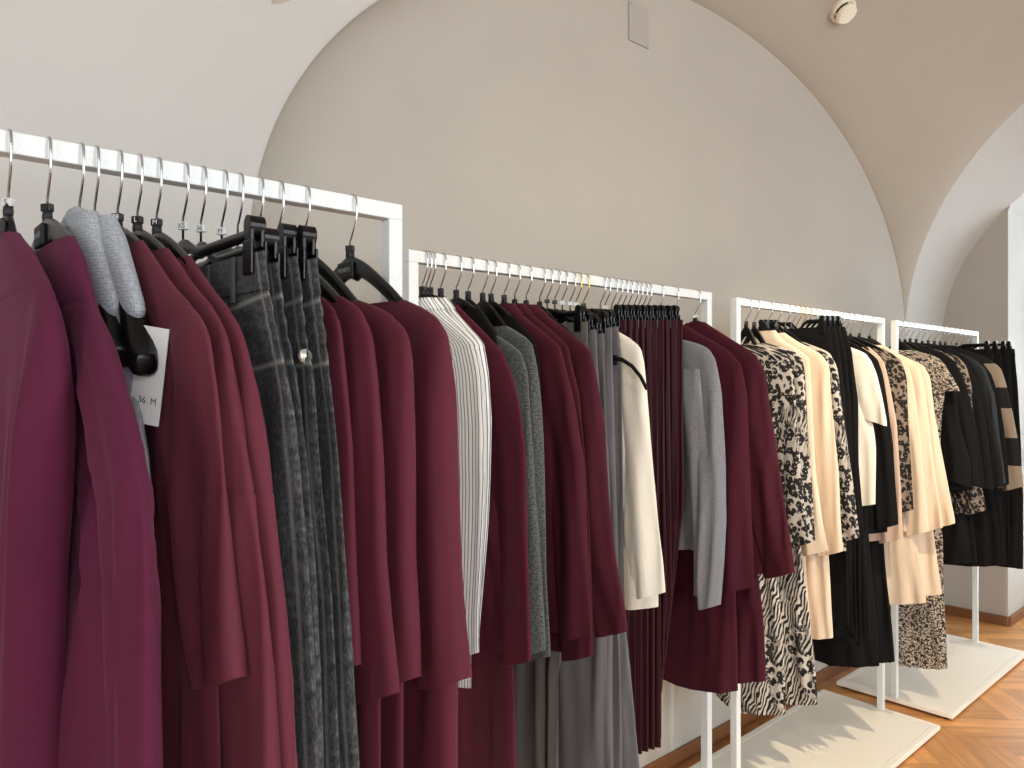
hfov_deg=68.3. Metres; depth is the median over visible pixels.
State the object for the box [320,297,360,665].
dress
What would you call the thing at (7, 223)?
clothes hanger
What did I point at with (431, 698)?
dress
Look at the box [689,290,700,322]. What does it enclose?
clothes hanger
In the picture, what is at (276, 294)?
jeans
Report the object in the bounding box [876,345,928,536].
jacket
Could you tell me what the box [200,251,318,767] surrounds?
jeans
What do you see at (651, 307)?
clothes hanger
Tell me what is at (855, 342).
clothes hanger
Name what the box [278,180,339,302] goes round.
clothes hanger
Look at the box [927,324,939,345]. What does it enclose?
clothes hanger
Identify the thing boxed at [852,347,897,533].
blouse
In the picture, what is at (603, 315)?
clothes hanger
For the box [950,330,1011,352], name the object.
clothes hanger
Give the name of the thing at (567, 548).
blazer
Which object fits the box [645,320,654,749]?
skirt
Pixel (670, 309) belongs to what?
clothes hanger
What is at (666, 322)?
skirt
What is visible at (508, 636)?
jacket
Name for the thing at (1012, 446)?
sweater
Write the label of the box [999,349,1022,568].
skirt
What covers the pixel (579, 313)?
clothes hanger
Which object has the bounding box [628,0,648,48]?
plate
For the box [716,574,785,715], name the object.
skirt
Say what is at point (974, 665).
clothes rack
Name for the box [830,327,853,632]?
skirt
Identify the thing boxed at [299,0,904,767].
wall
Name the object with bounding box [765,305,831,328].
clothes hanger
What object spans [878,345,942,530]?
jacket
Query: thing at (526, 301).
clothes hanger
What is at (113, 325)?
clothes hanger
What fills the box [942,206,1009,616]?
wall
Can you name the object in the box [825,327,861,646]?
skirt
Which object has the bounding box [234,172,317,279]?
clothes hanger
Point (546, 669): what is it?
trousers
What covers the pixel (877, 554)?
skirt
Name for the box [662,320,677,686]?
skirt
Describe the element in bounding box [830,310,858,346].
clothes hanger
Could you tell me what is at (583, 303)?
clothes hanger
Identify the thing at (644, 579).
sweater
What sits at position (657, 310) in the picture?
clothes hanger
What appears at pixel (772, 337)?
jacket
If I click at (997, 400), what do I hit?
blouse
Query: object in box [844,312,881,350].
clothes hanger
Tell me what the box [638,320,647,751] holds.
skirt
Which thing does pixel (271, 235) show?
clothes hanger
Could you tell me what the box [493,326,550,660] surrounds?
knit sweater
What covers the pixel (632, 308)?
clothes hanger
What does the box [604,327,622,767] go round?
trousers
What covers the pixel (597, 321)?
clothes hanger
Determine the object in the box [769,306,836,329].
clothes hanger
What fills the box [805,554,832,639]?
skirt
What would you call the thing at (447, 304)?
striped shirt
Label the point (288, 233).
clothes hanger
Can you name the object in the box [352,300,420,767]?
dress
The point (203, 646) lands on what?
dress
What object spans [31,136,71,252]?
clothes hanger
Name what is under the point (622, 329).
skirt
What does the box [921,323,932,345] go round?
clothes hanger
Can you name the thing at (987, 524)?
skirt
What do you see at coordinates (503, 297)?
clothes hanger
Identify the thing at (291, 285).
jeans
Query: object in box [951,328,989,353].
clothes hanger
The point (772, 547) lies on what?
jacket
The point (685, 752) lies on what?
baseboard
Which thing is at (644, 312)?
clothes hanger
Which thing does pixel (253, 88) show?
wall
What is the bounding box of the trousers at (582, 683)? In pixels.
[513,329,606,767]
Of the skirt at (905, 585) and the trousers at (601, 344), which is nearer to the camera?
the trousers at (601, 344)
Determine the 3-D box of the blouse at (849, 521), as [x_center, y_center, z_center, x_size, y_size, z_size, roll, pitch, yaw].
[0.939,0.216,2.555,0.058,0.706,0.470,0,0,-42]
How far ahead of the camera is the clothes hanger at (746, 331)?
2.39 m
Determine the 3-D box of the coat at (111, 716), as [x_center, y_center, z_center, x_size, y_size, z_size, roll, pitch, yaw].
[-0.475,0.339,0.783,0.070,0.966,0.644,0,0,-41]
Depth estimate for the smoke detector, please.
3.02 m
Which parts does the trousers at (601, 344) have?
trouser leg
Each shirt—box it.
[418,297,483,687]
[432,297,487,653]
[438,297,491,619]
[851,347,886,505]
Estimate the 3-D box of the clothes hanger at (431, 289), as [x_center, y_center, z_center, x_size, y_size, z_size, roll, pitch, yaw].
[-0.168,-0.161,1.549,0.012,0.217,0.307,0,0,-41]
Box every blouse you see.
[741,343,814,546]
[742,345,808,542]
[800,342,859,550]
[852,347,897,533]
[862,347,902,543]
[871,348,913,512]
[899,348,971,490]
[919,347,984,492]
[928,346,992,489]
[935,349,985,514]
[938,346,1000,490]
[952,349,1008,485]
[960,353,1004,483]
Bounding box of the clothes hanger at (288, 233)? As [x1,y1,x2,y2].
[197,169,298,278]
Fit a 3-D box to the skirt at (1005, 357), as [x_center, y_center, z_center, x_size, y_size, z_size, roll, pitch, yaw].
[2.254,0.356,3.749,0.056,1.039,0.441,0,0,-43]
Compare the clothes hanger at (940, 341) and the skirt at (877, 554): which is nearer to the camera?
the skirt at (877, 554)
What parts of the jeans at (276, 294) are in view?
trouser leg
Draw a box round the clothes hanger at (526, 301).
[523,265,531,304]
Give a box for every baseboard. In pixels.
[642,666,848,767]
[944,604,1007,626]
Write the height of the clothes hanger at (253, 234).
0.160 m
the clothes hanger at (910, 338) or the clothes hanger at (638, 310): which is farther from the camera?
the clothes hanger at (910, 338)
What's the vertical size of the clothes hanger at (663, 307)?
0.130 m
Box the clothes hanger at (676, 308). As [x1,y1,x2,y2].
[647,283,679,319]
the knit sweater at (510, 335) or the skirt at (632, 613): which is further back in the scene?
the skirt at (632, 613)
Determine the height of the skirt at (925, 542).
0.536 m
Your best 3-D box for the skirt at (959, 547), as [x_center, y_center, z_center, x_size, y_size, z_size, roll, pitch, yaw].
[1.821,0.500,3.361,0.064,0.596,0.437,0,0,-42]
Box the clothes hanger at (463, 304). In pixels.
[451,255,475,308]
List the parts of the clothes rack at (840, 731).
post, rail, frame, panel, post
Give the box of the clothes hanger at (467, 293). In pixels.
[465,257,497,335]
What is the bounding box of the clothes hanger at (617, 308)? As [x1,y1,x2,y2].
[586,276,623,328]
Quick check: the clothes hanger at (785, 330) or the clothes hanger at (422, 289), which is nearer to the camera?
the clothes hanger at (422, 289)
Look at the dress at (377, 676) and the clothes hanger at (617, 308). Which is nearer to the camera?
the dress at (377, 676)
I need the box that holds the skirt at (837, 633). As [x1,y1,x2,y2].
[833,327,856,639]
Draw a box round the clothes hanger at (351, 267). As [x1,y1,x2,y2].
[320,194,403,301]
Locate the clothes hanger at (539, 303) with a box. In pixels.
[537,267,556,321]
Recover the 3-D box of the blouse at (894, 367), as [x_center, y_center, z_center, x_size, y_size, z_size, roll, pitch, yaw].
[1.275,0.182,2.863,0.047,0.622,0.465,0,0,-42]
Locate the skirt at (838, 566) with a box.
[779,327,848,625]
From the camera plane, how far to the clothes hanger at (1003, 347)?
3.63 m
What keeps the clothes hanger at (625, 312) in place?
hanging from the clothes rack at (411, 258)
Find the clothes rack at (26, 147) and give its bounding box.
[0,129,401,301]
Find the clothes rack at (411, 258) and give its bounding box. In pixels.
[403,249,711,767]
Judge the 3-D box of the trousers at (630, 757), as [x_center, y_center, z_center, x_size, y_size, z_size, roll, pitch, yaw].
[0.155,0.470,1.842,0.050,1.201,0.385,0,0,-39]
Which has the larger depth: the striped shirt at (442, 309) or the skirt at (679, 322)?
the skirt at (679, 322)
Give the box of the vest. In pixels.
[61,206,117,315]
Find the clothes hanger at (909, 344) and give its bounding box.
[899,321,918,348]
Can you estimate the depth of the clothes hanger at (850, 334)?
2.90 m
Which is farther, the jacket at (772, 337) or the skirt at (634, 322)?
the jacket at (772, 337)
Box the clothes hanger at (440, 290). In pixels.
[438,253,454,304]
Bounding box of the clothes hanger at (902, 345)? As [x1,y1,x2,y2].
[889,320,912,349]
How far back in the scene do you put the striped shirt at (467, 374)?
1.41 m
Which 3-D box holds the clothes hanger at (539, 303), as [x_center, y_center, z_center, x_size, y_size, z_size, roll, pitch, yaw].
[0.065,-0.172,1.759,0.012,0.195,0.201,0,0,-43]
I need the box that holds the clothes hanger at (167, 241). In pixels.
[151,157,188,264]
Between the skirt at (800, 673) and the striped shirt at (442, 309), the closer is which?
the striped shirt at (442, 309)
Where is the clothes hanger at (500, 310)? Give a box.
[488,260,511,316]
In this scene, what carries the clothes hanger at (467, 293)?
hanging from the clothes rack at (411, 258)
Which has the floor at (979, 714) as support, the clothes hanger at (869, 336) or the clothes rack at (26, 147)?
the clothes rack at (26, 147)
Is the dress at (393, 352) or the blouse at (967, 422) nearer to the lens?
the dress at (393, 352)
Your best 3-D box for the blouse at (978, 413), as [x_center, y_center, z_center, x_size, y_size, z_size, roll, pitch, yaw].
[1.873,0.166,3.397,0.066,0.663,0.516,0,0,-41]
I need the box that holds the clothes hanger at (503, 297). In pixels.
[500,262,509,303]
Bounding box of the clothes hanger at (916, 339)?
[914,323,929,347]
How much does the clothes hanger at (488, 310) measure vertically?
0.215 m
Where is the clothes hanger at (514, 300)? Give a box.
[512,264,520,303]
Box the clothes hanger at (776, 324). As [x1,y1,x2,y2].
[774,302,782,332]
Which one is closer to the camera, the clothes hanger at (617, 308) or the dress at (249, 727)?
the dress at (249, 727)
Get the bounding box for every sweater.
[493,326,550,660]
[496,336,545,653]
[619,332,664,609]
[679,340,725,609]
[958,350,1022,490]
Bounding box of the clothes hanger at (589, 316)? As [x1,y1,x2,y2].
[552,269,593,338]
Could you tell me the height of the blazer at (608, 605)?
0.716 m
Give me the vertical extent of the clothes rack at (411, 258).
1.630 m
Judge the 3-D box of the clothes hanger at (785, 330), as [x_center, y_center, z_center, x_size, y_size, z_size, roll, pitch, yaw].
[0.930,-0.170,2.568,0.014,0.199,0.267,0,0,-42]
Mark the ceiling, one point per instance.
(915, 89)
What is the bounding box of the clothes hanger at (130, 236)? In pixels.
[111,149,139,242]
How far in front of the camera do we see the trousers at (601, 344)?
1.69 m
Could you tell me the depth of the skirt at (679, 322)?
1.94 m
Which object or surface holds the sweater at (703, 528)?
hanging from the clothes hanger
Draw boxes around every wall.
[0,0,519,263]
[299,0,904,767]
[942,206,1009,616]
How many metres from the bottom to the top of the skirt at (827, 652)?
0.788 m
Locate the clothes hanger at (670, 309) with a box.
[642,282,673,327]
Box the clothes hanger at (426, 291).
[425,251,432,296]
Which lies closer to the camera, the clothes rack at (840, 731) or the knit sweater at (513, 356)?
the knit sweater at (513, 356)
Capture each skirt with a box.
[619,320,628,649]
[626,320,635,724]
[632,320,641,753]
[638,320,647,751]
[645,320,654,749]
[651,320,660,747]
[657,320,666,691]
[661,320,671,692]
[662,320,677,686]
[663,585,737,693]
[673,320,683,593]
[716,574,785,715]
[735,574,765,683]
[778,546,817,705]
[779,327,848,625]
[801,553,809,615]
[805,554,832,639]
[812,506,878,667]
[825,327,861,646]
[830,327,853,632]
[833,327,856,639]
[859,473,869,634]
[869,541,894,662]
[884,532,925,604]
[915,530,941,595]
[942,513,976,563]
[944,487,1005,566]
[993,349,1008,562]
[999,349,1022,568]
[1001,349,1017,565]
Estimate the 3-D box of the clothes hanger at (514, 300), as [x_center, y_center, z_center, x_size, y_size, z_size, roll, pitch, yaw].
[0.006,-0.162,1.706,0.012,0.214,0.290,0,0,-42]
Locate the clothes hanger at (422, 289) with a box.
[418,250,427,297]
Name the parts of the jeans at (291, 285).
trouser leg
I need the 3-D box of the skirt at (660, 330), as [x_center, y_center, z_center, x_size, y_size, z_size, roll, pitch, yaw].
[0.323,0.317,1.994,0.040,0.956,0.220,0,0,-42]
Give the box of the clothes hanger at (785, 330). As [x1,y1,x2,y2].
[782,304,801,341]
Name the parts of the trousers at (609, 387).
trouser leg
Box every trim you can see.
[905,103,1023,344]
[1008,194,1023,616]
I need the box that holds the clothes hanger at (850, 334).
[849,313,869,342]
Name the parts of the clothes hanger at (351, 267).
label plate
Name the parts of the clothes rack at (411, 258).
post, rail, post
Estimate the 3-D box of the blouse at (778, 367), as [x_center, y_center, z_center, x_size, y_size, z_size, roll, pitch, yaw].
[0.747,0.190,2.398,0.047,0.618,0.407,0,0,-42]
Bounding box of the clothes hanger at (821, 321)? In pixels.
[758,305,826,333]
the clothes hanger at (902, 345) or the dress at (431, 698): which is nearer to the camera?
the dress at (431, 698)
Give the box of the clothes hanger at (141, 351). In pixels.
[93,145,158,375]
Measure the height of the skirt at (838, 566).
0.982 m
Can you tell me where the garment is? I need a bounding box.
[98,214,169,529]
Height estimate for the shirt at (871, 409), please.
0.574 m
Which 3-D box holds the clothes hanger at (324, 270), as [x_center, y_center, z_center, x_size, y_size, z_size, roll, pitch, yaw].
[-0.286,-0.159,1.030,0.017,0.220,0.378,0,0,-43]
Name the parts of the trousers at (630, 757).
trouser leg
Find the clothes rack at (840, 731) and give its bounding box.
[689,297,939,767]
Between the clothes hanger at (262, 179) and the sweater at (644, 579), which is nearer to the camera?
the clothes hanger at (262, 179)
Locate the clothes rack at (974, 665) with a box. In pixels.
[837,320,1023,719]
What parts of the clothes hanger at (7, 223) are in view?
label plate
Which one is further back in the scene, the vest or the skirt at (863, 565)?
the skirt at (863, 565)
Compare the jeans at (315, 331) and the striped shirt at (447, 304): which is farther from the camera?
the striped shirt at (447, 304)
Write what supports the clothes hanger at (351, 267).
hanging from the clothes rack at (26, 147)
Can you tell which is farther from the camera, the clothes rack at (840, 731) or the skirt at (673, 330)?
the clothes rack at (840, 731)
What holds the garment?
hanging from the clothes hanger at (141, 351)
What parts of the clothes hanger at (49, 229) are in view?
label plate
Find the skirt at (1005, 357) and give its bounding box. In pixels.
[1001,349,1017,565]
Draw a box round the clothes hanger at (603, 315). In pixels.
[556,272,609,336]
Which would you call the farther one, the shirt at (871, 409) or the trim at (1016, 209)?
the trim at (1016, 209)
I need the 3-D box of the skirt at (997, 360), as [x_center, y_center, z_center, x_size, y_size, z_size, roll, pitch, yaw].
[2.196,0.345,3.706,0.053,1.013,0.427,0,0,-41]
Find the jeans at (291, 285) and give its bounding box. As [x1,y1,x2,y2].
[267,257,339,767]
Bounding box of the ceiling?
[272,0,1023,320]
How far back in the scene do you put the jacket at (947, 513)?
2.82 m
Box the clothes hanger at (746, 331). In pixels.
[741,298,757,344]
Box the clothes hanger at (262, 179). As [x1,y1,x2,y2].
[257,176,320,296]
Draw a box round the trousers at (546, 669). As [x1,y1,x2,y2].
[535,321,587,767]
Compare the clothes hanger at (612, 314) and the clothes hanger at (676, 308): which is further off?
the clothes hanger at (676, 308)
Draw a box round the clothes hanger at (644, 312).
[602,279,648,327]
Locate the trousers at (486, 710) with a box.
[458,496,516,767]
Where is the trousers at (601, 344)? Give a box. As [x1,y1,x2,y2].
[597,333,613,767]
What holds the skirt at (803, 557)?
hanging from the clothes rack at (840, 731)
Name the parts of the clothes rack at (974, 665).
post, frame, panel, rail, post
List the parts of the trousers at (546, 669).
trouser leg, trouser leg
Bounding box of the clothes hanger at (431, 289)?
[427,251,440,297]
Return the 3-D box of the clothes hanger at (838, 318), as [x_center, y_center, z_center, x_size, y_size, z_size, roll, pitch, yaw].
[1.040,-0.212,2.669,0.018,0.115,0.247,0,0,-43]
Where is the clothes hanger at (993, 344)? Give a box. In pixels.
[955,328,997,353]
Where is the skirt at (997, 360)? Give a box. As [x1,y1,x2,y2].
[993,349,1008,562]
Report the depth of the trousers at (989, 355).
3.54 m
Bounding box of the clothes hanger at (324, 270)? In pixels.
[304,185,357,301]
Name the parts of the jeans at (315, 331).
trouser leg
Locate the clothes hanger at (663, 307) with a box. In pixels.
[638,281,666,319]
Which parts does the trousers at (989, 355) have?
trouser leg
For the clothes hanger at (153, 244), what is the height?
0.216 m
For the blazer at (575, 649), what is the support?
hanging from the clothes hanger at (514, 300)
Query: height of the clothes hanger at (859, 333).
0.230 m
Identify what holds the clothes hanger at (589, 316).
hanging from the clothes rack at (411, 258)
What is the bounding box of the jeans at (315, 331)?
[301,258,359,767]
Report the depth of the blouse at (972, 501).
3.20 m
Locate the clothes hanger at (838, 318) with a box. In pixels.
[775,307,841,328]
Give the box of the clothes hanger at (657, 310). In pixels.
[609,281,660,327]
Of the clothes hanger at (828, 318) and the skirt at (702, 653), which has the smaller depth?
the skirt at (702, 653)
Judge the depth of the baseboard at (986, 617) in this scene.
4.32 m
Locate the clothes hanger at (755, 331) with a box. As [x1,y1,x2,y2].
[743,299,765,343]
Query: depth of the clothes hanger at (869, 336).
3.01 m
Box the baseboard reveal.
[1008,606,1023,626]
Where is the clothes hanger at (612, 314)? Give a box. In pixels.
[559,272,615,326]
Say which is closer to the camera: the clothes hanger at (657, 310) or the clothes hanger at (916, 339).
the clothes hanger at (657, 310)
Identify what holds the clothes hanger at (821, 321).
hanging from the clothes rack at (840, 731)
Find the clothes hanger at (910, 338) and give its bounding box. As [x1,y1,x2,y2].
[908,322,924,346]
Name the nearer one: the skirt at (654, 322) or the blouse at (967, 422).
the skirt at (654, 322)
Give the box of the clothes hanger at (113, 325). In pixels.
[78,142,127,366]
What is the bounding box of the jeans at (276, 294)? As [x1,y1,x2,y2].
[267,262,323,767]
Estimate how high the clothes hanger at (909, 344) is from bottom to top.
0.200 m
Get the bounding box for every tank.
[462,308,497,345]
[488,316,540,391]
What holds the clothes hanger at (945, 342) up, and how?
hanging from the clothes rack at (974, 665)
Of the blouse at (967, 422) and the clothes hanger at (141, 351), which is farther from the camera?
the blouse at (967, 422)
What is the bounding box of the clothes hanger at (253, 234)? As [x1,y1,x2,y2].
[177,162,266,275]
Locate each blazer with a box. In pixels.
[500,303,591,640]
[516,303,593,660]
[526,304,627,637]
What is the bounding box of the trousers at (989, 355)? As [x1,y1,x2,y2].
[965,349,1000,508]
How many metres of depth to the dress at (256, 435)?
0.65 m
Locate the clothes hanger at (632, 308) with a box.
[591,278,635,319]
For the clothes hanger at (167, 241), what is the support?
hanging from the clothes rack at (26, 147)
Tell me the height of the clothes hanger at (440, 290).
0.234 m
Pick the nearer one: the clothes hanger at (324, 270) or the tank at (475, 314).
the clothes hanger at (324, 270)
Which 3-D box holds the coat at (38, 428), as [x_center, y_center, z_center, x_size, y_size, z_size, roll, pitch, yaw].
[-0.524,0.311,0.797,0.095,0.934,0.467,0,0,-42]
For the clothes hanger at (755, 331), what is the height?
0.209 m
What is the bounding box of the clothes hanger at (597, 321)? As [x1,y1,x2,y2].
[555,270,601,342]
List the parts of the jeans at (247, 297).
trouser leg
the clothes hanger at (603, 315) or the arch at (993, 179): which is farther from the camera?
the arch at (993, 179)
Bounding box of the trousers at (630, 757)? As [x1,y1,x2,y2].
[612,327,647,767]
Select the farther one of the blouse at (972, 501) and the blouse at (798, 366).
the blouse at (972, 501)
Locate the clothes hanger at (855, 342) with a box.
[839,311,868,350]
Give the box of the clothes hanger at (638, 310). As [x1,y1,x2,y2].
[596,278,642,327]
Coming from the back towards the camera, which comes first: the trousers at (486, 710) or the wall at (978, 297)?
the wall at (978, 297)
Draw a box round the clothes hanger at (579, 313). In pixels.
[544,268,585,331]
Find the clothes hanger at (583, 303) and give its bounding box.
[565,274,597,322]
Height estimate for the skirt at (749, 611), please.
0.743 m
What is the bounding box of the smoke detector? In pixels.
[829,0,856,24]
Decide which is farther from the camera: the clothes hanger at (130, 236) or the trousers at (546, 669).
the trousers at (546, 669)
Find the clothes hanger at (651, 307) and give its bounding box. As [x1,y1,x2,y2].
[606,280,654,319]
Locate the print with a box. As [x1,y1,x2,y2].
[138,396,155,404]
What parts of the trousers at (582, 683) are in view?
trouser leg, trouser leg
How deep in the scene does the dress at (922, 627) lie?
3.13 m
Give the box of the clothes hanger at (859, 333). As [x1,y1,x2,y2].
[858,314,879,344]
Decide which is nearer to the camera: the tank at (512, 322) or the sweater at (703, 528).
the tank at (512, 322)
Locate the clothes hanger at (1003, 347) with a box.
[949,329,1006,353]
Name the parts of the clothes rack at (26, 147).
rail, post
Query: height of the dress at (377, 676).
0.902 m
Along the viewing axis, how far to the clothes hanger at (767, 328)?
2.48 m
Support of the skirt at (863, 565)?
hanging from the clothes hanger
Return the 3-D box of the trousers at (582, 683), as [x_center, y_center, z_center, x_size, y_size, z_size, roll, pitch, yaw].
[0.100,0.475,1.792,0.050,1.190,0.319,0,0,-39]
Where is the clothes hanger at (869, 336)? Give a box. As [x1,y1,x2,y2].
[867,316,881,344]
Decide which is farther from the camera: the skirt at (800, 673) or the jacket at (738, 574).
the skirt at (800, 673)
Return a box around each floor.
[675,614,1023,767]
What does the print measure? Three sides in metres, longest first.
0.020 x 0.006 x 0.001 m
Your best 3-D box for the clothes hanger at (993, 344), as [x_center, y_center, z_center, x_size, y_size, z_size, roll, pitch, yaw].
[2.186,-0.205,3.714,0.018,0.129,0.356,0,0,-41]
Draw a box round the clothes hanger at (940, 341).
[939,326,951,348]
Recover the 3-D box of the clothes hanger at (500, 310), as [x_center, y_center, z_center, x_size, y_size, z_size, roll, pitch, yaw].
[-0.046,-0.169,1.659,0.012,0.201,0.236,0,0,-42]
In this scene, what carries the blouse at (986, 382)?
hanging from the clothes hanger
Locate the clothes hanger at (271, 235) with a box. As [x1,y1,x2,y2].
[190,165,279,270]
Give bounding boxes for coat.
[0,232,76,767]
[35,236,162,767]
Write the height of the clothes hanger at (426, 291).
0.219 m
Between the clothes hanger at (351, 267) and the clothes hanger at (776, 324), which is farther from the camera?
the clothes hanger at (776, 324)
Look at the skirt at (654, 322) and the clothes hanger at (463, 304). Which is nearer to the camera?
the clothes hanger at (463, 304)
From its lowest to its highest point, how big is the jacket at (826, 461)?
0.731 m
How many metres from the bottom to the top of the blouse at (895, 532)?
0.722 m
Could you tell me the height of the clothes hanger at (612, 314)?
0.161 m
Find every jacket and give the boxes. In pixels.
[453,305,530,665]
[675,325,753,592]
[684,322,794,578]
[750,330,827,555]
[778,333,842,556]
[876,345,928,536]
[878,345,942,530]
[901,355,954,525]
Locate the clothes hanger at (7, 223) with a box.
[0,128,16,238]
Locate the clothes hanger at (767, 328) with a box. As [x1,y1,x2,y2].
[762,301,772,330]
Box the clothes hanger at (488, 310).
[477,259,505,325]
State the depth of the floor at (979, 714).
3.05 m
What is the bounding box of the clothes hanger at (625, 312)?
[586,277,629,319]
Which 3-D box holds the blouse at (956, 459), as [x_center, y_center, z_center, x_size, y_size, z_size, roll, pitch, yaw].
[1.724,0.161,3.273,0.073,0.621,0.480,0,0,-37]
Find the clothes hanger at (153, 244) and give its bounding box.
[131,153,164,252]
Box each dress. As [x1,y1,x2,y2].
[128,240,248,767]
[152,248,280,767]
[176,256,297,767]
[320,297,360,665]
[324,296,399,767]
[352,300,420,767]
[371,300,471,767]
[888,350,959,669]
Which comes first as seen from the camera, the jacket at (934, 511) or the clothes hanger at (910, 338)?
the jacket at (934, 511)
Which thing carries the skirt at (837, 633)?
hanging from the clothes hanger at (833, 321)
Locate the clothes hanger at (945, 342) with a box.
[944,327,962,349]

